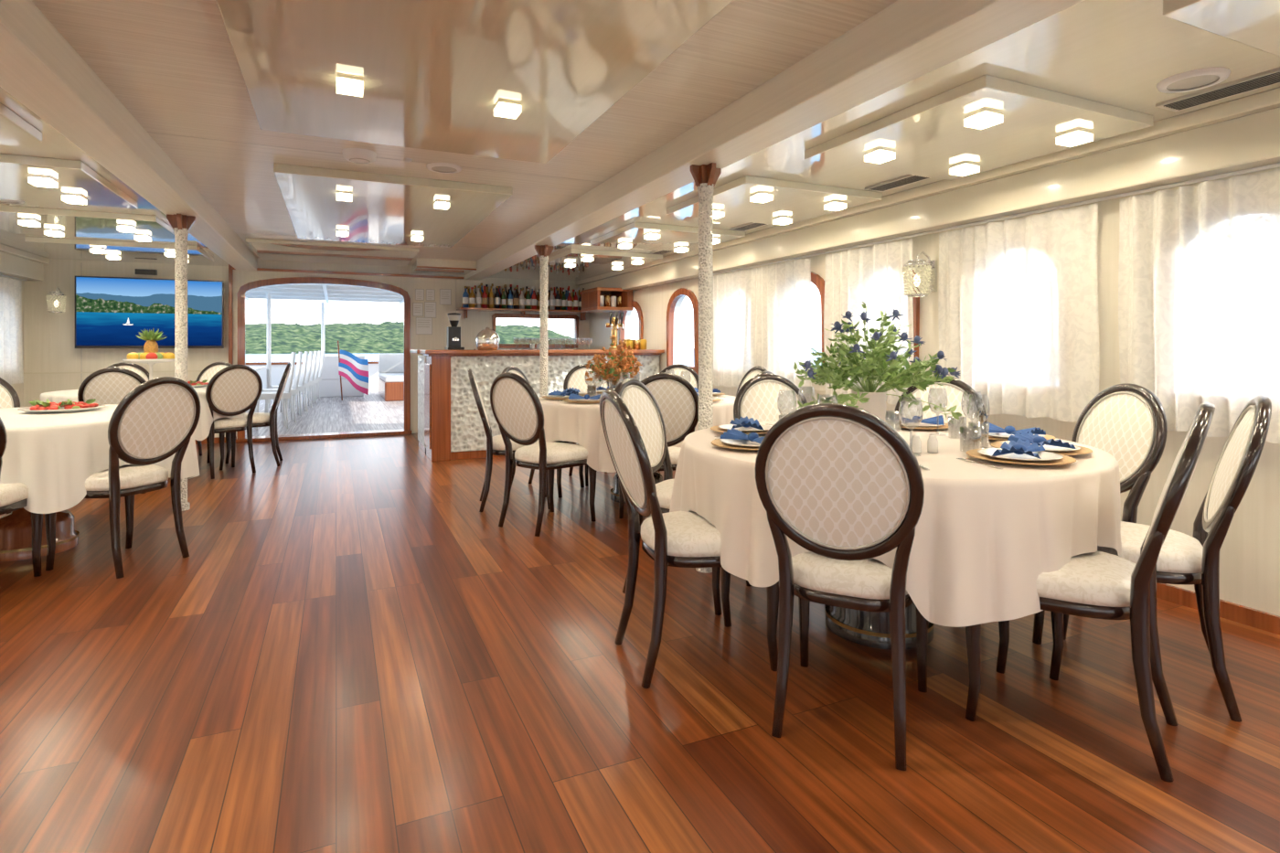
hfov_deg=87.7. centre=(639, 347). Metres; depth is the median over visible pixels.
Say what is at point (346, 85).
ceiling light
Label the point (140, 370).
dining chair
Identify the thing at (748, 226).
ceiling vent
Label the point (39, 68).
ceiling beam
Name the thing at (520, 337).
glasses
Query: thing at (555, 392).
napkin
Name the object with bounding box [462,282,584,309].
bottles
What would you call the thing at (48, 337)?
wall
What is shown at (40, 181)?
ceiling light
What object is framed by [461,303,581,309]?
shelf rail
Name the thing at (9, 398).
dining chair
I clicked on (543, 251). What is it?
support post
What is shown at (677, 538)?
dining chair
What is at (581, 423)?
tablecloth
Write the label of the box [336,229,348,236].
ceiling light
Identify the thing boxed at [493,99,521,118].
ceiling light
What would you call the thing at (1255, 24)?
ceiling
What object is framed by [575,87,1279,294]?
crown molding
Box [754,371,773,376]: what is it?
dining chair
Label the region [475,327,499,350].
glass cloche
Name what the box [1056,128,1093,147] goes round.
ceiling light
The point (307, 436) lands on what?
threshold
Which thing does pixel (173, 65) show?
ceiling
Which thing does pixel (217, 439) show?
baseboard
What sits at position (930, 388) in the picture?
wine glass
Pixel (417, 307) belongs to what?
paper
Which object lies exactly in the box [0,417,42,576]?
dining chair
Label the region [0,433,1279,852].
floor
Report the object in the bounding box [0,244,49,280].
crown molding
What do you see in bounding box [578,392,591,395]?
dinner plate
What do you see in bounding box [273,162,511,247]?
ceiling panel
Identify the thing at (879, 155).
ceiling light
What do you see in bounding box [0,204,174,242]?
ceiling
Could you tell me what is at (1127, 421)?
dining chair
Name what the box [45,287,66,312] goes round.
wall sconce
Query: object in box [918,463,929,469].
knife
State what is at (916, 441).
salt shaker
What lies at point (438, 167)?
ceiling speaker
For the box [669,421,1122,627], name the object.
tablecloth
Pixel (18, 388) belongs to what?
wall
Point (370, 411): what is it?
floor
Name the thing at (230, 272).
trim post
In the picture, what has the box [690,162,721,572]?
support post
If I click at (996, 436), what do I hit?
dinner plate
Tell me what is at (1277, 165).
rail
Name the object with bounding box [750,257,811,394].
curtain
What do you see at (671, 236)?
ceiling panel
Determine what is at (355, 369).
striped flag
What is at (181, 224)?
support post
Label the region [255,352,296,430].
deck chair
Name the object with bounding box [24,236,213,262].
ceiling
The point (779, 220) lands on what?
ceiling light
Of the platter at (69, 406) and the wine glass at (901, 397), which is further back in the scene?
the platter at (69, 406)
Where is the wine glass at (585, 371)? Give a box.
[584,371,595,395]
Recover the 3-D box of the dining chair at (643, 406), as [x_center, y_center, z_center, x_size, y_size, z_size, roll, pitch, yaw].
[0.196,0.653,3.177,0.608,1.001,0.463,0,0,29]
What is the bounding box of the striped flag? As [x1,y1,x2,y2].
[337,340,368,400]
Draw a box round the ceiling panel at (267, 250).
[245,238,419,266]
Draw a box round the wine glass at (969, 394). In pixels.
[966,394,990,447]
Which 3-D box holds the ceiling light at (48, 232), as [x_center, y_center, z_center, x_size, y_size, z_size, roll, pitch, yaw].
[-4.681,-0.914,5.329,0.100,0.042,0.100,0,0,-24]
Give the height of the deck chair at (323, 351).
1.093 m
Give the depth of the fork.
2.20 m
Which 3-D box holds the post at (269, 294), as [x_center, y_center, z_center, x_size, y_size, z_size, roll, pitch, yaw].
[-7.565,0.020,13.586,0.080,2.280,0.080,0,0,-24]
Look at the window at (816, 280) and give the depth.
5.15 m
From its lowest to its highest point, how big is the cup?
0.140 m
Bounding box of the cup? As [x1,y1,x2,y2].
[600,295,622,307]
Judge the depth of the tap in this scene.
7.65 m
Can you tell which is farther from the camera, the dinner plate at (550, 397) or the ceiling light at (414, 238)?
the ceiling light at (414, 238)
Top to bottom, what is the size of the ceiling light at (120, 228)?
0.042 m
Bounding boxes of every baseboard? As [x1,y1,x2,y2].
[194,436,236,444]
[1156,583,1279,635]
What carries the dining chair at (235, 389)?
on the floor at (346, 654)
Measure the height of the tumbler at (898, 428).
0.090 m
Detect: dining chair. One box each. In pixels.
[0,377,20,513]
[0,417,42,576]
[44,376,200,578]
[77,367,146,493]
[106,362,149,381]
[196,362,232,463]
[205,364,262,479]
[218,362,291,470]
[467,368,549,511]
[490,372,596,536]
[501,365,584,498]
[563,363,609,486]
[599,389,778,688]
[614,377,752,615]
[618,373,698,518]
[658,363,698,471]
[733,373,807,422]
[736,365,767,394]
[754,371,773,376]
[754,403,927,770]
[893,377,987,427]
[965,402,1215,782]
[1032,383,1167,644]
[1049,394,1271,722]
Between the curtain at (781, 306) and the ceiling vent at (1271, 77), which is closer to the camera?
the ceiling vent at (1271, 77)
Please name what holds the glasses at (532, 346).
on the bar cabinet
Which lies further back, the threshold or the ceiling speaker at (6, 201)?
the threshold
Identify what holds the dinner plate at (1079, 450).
on the tablecloth at (985, 536)
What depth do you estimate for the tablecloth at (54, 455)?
3.32 m
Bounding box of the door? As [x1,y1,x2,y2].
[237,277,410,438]
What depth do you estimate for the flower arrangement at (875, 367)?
2.72 m
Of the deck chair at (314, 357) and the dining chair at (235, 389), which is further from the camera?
the deck chair at (314, 357)
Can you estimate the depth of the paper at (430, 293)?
9.03 m
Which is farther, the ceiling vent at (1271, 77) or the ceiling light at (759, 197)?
the ceiling light at (759, 197)
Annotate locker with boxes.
[307,355,364,397]
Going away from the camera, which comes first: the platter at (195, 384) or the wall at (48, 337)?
the platter at (195, 384)
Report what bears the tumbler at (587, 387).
on the tablecloth at (581, 423)
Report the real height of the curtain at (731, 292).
1.076 m
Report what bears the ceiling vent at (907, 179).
in the ceiling at (1116, 53)
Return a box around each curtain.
[0,276,23,384]
[713,268,752,387]
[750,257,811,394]
[823,238,914,404]
[938,202,1098,421]
[1118,168,1279,443]
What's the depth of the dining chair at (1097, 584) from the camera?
1.86 m
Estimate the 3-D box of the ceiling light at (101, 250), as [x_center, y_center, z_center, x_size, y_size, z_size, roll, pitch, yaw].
[-5.125,-0.914,6.302,0.100,0.042,0.100,0,0,-24]
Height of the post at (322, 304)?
2.280 m
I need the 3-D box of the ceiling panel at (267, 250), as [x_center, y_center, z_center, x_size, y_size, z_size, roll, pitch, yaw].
[-3.537,-1.082,7.773,1.670,0.035,1.580,0,0,-24]
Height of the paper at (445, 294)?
0.216 m
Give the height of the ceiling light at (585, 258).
0.042 m
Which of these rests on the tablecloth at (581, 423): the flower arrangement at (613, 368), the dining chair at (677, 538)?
the flower arrangement at (613, 368)
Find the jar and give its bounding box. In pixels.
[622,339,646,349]
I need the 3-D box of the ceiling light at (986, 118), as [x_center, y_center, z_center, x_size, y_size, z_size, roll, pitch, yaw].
[1.376,-0.914,2.671,0.100,0.042,0.100,0,0,-24]
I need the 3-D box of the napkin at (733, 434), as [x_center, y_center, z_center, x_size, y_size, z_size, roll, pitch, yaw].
[0.437,0.342,2.572,0.142,0.043,0.230,0,0,-40]
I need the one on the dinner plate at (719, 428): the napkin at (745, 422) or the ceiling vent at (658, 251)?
the napkin at (745, 422)
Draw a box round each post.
[166,213,195,511]
[228,266,233,364]
[266,292,271,404]
[320,302,324,351]
[534,245,553,396]
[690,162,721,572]
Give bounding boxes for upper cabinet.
[581,287,633,312]
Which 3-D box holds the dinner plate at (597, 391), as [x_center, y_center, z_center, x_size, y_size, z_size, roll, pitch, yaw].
[-0.259,0.372,5.607,0.326,0.024,0.326,0,0,-26]
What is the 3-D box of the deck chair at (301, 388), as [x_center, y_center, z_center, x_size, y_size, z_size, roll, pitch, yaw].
[-5.918,0.615,11.266,0.535,1.093,0.460,0,0,-33]
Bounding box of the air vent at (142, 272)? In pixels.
[134,268,157,275]
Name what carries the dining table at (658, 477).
on the floor at (346, 654)
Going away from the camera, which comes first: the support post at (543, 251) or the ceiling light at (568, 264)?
the support post at (543, 251)
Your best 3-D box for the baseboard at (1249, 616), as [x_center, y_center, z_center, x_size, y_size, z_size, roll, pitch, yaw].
[2.508,1.115,2.792,0.020,0.070,9.000,0,0,-24]
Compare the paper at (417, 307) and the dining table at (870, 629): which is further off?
the paper at (417, 307)
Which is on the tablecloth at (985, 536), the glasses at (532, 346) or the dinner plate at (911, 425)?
the dinner plate at (911, 425)
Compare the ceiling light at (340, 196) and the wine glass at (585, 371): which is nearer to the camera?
the ceiling light at (340, 196)
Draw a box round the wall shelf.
[456,307,594,320]
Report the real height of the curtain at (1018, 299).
1.076 m
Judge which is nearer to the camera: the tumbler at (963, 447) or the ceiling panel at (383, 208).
the tumbler at (963, 447)
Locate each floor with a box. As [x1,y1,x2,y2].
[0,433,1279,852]
[245,391,403,437]
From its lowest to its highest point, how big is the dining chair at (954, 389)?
1.001 m
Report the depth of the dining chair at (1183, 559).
2.13 m
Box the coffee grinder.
[444,312,464,349]
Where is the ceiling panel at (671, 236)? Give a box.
[590,222,745,252]
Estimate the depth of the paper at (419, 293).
8.97 m
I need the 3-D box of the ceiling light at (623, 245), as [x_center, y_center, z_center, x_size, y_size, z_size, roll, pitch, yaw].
[-0.133,-0.914,5.983,0.100,0.042,0.100,0,0,-24]
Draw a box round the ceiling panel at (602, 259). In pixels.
[547,248,662,268]
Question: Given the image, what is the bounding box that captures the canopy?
[245,283,403,305]
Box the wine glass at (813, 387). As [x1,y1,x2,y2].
[798,386,815,404]
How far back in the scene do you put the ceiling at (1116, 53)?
2.42 m
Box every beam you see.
[0,0,257,271]
[465,0,1084,280]
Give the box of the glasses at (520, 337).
[515,337,540,350]
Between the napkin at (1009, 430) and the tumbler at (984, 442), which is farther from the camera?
the napkin at (1009, 430)
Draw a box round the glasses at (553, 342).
[548,338,591,344]
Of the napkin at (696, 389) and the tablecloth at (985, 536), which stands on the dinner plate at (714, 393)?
the napkin at (696, 389)
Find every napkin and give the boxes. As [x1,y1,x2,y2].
[548,389,578,395]
[563,387,580,394]
[568,393,601,399]
[594,385,616,390]
[693,387,720,392]
[719,427,764,443]
[730,416,763,429]
[890,414,943,425]
[975,421,1045,435]
[991,438,1045,458]
[1007,430,1075,448]
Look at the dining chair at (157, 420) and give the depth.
3.44 m
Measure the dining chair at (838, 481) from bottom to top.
1.001 m
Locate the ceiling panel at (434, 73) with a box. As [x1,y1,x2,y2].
[215,0,732,163]
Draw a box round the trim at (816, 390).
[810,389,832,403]
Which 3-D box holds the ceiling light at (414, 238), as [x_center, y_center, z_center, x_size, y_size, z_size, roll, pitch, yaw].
[-2.088,-1.024,6.246,0.100,0.042,0.100,0,0,-24]
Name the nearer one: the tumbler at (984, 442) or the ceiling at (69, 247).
the tumbler at (984, 442)
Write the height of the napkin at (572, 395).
0.043 m
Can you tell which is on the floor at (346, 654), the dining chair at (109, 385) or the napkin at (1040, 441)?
the dining chair at (109, 385)
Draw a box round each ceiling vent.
[650,249,672,254]
[730,222,767,231]
[864,174,931,191]
[1155,66,1279,111]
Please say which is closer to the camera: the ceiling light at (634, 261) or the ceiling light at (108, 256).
the ceiling light at (108, 256)
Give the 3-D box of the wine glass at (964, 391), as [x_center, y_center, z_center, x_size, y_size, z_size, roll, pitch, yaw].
[1.349,0.281,2.708,0.080,0.205,0.080,0,0,-24]
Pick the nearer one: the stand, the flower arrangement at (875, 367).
the flower arrangement at (875, 367)
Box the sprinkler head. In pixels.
[403,157,412,162]
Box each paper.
[412,302,423,316]
[415,288,424,300]
[416,317,432,334]
[424,301,436,318]
[426,288,435,300]
[439,288,451,305]
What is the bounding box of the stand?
[121,328,174,380]
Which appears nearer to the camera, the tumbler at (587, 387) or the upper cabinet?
the tumbler at (587, 387)
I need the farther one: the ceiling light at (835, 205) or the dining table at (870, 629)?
the ceiling light at (835, 205)
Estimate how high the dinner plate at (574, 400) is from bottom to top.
0.024 m
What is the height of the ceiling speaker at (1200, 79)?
0.014 m
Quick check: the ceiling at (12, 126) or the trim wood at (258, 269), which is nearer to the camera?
the ceiling at (12, 126)
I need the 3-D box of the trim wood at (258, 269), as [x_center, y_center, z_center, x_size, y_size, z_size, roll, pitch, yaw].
[-3.683,-0.955,8.624,2.750,0.030,0.050,0,0,-24]
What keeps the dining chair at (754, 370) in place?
on the floor at (346, 654)
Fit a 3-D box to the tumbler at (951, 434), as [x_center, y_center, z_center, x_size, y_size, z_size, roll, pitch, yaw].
[1.342,0.339,2.821,0.073,0.090,0.073,0,0,-24]
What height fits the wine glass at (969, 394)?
0.205 m
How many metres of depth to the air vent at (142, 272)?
7.68 m
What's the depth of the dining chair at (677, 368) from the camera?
6.05 m
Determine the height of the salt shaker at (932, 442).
0.065 m
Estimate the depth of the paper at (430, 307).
9.03 m
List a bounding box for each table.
[0,507,79,561]
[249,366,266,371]
[610,470,662,503]
[824,602,934,650]
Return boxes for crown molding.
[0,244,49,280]
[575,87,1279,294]
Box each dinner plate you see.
[541,394,584,399]
[564,398,599,403]
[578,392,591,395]
[590,389,614,393]
[696,392,725,395]
[710,424,771,434]
[711,438,760,450]
[885,420,953,429]
[965,448,1076,465]
[966,430,1055,440]
[990,440,1092,455]
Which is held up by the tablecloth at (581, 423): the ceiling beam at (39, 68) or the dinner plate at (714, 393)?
the dinner plate at (714, 393)
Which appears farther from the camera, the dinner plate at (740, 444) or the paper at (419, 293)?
the paper at (419, 293)
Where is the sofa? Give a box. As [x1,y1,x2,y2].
[378,353,403,401]
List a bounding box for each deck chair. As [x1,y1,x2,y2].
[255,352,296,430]
[262,352,302,422]
[270,351,308,416]
[277,351,313,413]
[287,351,317,408]
[292,351,321,405]
[298,350,324,401]
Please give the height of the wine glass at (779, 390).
0.205 m
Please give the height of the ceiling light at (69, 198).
0.042 m
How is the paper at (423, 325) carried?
attached to the wall at (48, 337)
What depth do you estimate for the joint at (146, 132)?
3.88 m
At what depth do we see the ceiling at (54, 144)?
4.42 m
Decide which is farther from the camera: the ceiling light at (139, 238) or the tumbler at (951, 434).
the ceiling light at (139, 238)
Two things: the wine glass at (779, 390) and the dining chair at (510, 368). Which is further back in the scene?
the dining chair at (510, 368)
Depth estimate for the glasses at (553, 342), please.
7.52 m
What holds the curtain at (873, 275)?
hanging from the rail at (1277, 165)
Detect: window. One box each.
[491,313,579,348]
[618,299,643,348]
[666,288,698,372]
[810,271,824,375]
[912,270,919,358]
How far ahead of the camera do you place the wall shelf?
9.26 m
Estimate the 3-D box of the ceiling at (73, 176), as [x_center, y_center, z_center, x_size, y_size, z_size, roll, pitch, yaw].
[-3.745,-0.958,3.733,1.280,0.045,1.100,0,0,-24]
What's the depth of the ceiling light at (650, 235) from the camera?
5.44 m
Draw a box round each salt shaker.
[910,434,921,453]
[927,435,938,453]
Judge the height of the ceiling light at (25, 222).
0.042 m
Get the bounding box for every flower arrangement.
[584,334,642,389]
[793,301,962,421]
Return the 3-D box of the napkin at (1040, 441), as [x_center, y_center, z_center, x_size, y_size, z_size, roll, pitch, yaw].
[1.476,0.342,2.462,0.142,0.043,0.230,0,0,7]
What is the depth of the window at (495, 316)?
9.61 m
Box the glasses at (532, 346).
[530,343,548,349]
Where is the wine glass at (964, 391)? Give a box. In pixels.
[960,391,982,441]
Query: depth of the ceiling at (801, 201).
4.27 m
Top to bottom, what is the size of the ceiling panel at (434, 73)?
0.025 m
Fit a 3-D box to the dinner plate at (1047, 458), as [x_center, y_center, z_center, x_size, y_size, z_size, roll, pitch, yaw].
[1.287,0.372,2.263,0.326,0.024,0.326,0,0,-33]
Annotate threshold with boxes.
[235,428,411,443]
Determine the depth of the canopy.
14.67 m
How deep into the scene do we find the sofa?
15.57 m
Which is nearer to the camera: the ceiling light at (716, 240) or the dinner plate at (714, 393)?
the dinner plate at (714, 393)
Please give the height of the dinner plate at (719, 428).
0.024 m
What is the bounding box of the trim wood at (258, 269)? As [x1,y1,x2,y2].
[231,266,464,279]
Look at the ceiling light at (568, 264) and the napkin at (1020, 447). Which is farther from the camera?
the ceiling light at (568, 264)
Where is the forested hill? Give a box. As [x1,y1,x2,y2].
[245,320,574,353]
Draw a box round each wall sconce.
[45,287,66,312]
[902,251,937,297]
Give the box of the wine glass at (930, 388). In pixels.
[928,387,948,436]
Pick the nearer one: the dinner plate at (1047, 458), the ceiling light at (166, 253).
the dinner plate at (1047, 458)
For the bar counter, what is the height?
1.125 m
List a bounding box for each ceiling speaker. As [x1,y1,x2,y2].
[0,199,24,203]
[426,162,461,173]
[1156,67,1230,93]
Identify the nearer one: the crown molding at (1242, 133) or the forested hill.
the crown molding at (1242, 133)
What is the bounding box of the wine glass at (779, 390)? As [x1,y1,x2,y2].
[777,390,796,415]
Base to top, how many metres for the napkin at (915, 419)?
0.043 m
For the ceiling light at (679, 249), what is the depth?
6.18 m
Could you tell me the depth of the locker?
15.62 m
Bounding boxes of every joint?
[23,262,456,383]
[146,131,603,248]
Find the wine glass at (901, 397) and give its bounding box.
[898,396,923,456]
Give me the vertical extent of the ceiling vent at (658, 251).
0.014 m
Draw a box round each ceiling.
[0,86,230,266]
[0,102,42,142]
[0,153,137,208]
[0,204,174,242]
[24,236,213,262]
[31,0,897,265]
[487,0,1279,281]
[666,175,881,225]
[804,74,1153,180]
[1162,0,1279,56]
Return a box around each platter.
[17,398,105,413]
[187,379,208,387]
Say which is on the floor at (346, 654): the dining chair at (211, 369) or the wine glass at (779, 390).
the dining chair at (211, 369)
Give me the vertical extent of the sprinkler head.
0.020 m
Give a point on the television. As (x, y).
(111, 312)
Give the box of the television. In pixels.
[74,276,223,348]
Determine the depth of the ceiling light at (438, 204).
4.76 m
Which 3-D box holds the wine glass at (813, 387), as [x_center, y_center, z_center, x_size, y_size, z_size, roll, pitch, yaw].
[0.760,0.281,3.041,0.080,0.205,0.080,0,0,-24]
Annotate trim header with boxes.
[411,257,476,275]
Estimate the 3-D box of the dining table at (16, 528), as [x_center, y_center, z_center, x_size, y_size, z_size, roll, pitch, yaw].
[-3.461,0.771,3.785,1.460,0.757,1.460,0,0,-24]
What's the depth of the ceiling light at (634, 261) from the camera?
7.08 m
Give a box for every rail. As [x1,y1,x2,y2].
[0,274,27,281]
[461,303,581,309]
[713,162,1279,275]
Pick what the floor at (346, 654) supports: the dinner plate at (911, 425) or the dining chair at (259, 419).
the dining chair at (259, 419)
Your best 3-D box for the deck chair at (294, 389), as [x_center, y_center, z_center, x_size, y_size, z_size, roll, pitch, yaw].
[-5.590,0.615,10.426,0.535,1.093,0.460,0,0,-33]
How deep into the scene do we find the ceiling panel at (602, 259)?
7.01 m
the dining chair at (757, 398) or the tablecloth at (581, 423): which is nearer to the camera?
the dining chair at (757, 398)
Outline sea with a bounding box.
[245,348,821,368]
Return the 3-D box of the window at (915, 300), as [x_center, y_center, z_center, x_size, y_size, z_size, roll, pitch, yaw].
[1.679,-0.185,4.623,0.060,0.880,0.650,0,0,-24]
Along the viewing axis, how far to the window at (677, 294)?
7.38 m
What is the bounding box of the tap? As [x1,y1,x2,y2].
[605,311,624,349]
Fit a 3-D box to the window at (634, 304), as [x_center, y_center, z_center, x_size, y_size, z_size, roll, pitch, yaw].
[-0.110,-0.213,8.549,0.060,0.784,0.720,0,0,-24]
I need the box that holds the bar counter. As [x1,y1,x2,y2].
[409,349,664,461]
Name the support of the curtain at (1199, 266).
hanging from the rail at (1277, 165)
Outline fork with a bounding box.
[956,458,1002,469]
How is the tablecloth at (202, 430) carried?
on the dining table
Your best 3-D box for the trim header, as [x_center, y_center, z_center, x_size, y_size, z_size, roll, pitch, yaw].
[-2.579,-1.040,8.699,0.720,0.120,0.830,0,0,-24]
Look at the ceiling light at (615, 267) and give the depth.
7.60 m
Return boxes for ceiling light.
[17,218,41,227]
[27,174,58,188]
[43,229,64,236]
[61,193,87,204]
[89,247,106,254]
[106,254,120,259]
[116,224,136,233]
[133,234,151,241]
[164,251,174,256]
[336,74,363,96]
[336,191,352,202]
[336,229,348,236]
[411,234,423,241]
[433,200,449,209]
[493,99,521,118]
[564,262,575,267]
[581,256,593,261]
[611,265,623,269]
[618,242,632,248]
[631,258,643,264]
[643,232,660,239]
[673,245,688,252]
[713,209,724,219]
[713,237,720,244]
[749,192,773,202]
[772,215,792,224]
[823,200,846,211]
[864,147,895,163]
[949,161,980,176]
[963,108,1002,129]
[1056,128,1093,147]
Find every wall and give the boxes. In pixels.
[1,276,23,407]
[23,257,589,437]
[589,166,1279,616]
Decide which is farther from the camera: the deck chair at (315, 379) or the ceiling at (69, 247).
the deck chair at (315, 379)
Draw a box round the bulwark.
[245,361,379,393]
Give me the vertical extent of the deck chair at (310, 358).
1.093 m
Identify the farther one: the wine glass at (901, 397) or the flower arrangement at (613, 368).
the flower arrangement at (613, 368)
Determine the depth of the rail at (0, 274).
6.83 m
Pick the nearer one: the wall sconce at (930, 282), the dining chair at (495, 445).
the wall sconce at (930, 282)
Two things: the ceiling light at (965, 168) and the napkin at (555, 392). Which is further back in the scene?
the napkin at (555, 392)
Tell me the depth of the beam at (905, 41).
2.58 m
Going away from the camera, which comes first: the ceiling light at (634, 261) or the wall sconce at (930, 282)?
the wall sconce at (930, 282)
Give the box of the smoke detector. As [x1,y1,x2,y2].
[341,148,376,163]
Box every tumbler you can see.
[586,386,597,396]
[885,410,901,431]
[948,416,966,438]
[959,426,981,452]
[968,421,989,447]
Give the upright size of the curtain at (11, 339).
1.076 m
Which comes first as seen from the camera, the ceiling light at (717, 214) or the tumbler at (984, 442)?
the tumbler at (984, 442)
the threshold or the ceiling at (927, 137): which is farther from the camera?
the threshold
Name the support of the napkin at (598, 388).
on the dinner plate at (597, 391)
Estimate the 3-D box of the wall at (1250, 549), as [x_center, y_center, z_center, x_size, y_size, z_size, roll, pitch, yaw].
[1.867,-0.050,4.367,0.120,2.400,12.640,0,0,-24]
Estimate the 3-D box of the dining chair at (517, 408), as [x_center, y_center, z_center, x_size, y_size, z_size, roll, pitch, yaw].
[-0.631,0.653,4.323,0.463,1.001,0.608,0,0,39]
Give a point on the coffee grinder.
(453, 332)
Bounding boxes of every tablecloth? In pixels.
[0,404,199,513]
[40,385,245,440]
[538,392,735,472]
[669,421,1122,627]
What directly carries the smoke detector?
attached to the ceiling at (173, 65)
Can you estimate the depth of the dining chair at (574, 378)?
6.03 m
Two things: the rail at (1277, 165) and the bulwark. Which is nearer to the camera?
the rail at (1277, 165)

